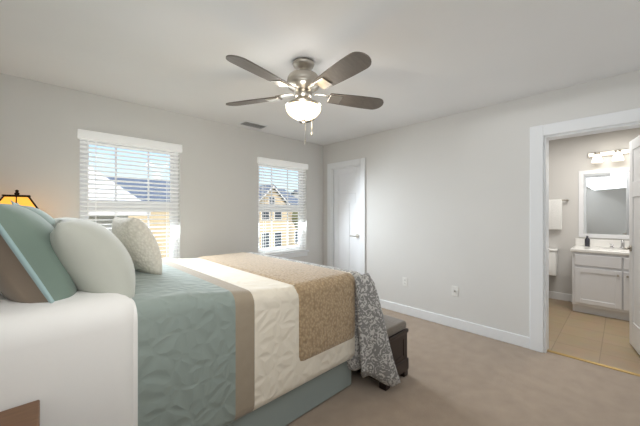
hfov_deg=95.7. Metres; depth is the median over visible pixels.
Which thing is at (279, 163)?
window blind
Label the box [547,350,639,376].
trim
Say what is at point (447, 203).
wall
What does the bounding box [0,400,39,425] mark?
nightstand
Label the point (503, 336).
baseboard
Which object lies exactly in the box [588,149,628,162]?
sconce
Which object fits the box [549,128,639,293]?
wall
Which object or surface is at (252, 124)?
ceiling vent
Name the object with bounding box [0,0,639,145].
ceiling
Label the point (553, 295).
baseboard
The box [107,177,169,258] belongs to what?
house
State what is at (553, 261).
toilet
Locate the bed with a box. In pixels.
[0,199,400,425]
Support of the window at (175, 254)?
in the wall at (40, 122)
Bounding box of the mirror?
[578,167,628,238]
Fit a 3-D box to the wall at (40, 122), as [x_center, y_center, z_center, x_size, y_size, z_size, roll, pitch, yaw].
[-1.411,0.090,3.552,3.900,2.440,0.140,0,0,-44]
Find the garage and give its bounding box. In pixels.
[89,167,150,231]
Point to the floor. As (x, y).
(456, 377)
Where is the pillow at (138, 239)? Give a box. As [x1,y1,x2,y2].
[111,216,162,276]
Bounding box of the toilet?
[549,248,558,275]
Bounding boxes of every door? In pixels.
[334,166,359,272]
[623,135,639,354]
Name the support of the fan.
hanging from the ceiling
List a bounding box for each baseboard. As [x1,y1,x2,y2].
[379,299,529,348]
[549,291,571,301]
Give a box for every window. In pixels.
[80,140,177,258]
[258,164,308,257]
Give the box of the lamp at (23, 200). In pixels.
[0,190,38,208]
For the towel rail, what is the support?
attached to the wall at (569, 159)
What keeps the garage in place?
on the ground
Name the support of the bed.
on the floor
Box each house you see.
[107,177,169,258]
[259,185,297,247]
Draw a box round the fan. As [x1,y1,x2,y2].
[226,52,383,144]
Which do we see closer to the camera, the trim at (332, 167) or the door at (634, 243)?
the door at (634, 243)
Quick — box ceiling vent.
[238,120,267,128]
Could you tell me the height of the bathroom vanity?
0.990 m
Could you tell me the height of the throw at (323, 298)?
0.512 m
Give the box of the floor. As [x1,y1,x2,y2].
[286,298,639,425]
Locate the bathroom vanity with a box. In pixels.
[570,236,628,320]
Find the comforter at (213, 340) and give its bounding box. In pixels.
[0,252,358,425]
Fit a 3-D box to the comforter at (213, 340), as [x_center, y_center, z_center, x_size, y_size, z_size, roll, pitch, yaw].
[-1.022,0.730,2.041,2.150,0.720,1.640,0,0,-44]
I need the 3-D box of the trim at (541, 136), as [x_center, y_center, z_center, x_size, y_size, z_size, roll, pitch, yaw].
[2.414,0.242,2.496,0.180,2.135,0.970,0,0,-44]
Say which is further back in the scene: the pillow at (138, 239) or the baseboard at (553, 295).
the baseboard at (553, 295)
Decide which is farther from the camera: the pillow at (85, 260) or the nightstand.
the pillow at (85, 260)
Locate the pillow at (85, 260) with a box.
[46,218,135,306]
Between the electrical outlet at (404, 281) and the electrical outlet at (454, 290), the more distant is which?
the electrical outlet at (404, 281)
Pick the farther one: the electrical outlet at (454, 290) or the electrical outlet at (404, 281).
the electrical outlet at (404, 281)
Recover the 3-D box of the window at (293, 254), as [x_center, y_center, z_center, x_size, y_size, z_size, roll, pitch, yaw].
[-0.566,-0.033,4.332,0.940,1.415,0.167,0,0,-44]
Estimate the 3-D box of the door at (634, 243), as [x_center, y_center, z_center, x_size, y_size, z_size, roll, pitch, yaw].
[2.886,0.293,2.614,0.707,2.010,0.217,0,0,-44]
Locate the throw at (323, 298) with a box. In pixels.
[193,252,355,364]
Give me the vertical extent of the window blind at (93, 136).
1.356 m
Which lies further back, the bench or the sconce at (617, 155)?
the sconce at (617, 155)
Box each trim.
[327,158,364,274]
[530,108,639,352]
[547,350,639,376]
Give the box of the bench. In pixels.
[356,314,408,390]
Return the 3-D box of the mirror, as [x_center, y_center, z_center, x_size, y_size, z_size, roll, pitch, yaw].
[4.038,-0.130,3.927,0.013,0.960,0.800,0,0,-44]
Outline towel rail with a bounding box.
[549,199,568,229]
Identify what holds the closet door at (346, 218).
in the wall at (447, 203)
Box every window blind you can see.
[77,129,181,258]
[257,157,307,254]
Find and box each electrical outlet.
[403,277,406,285]
[452,286,457,296]
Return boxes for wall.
[0,73,323,264]
[324,70,639,336]
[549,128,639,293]

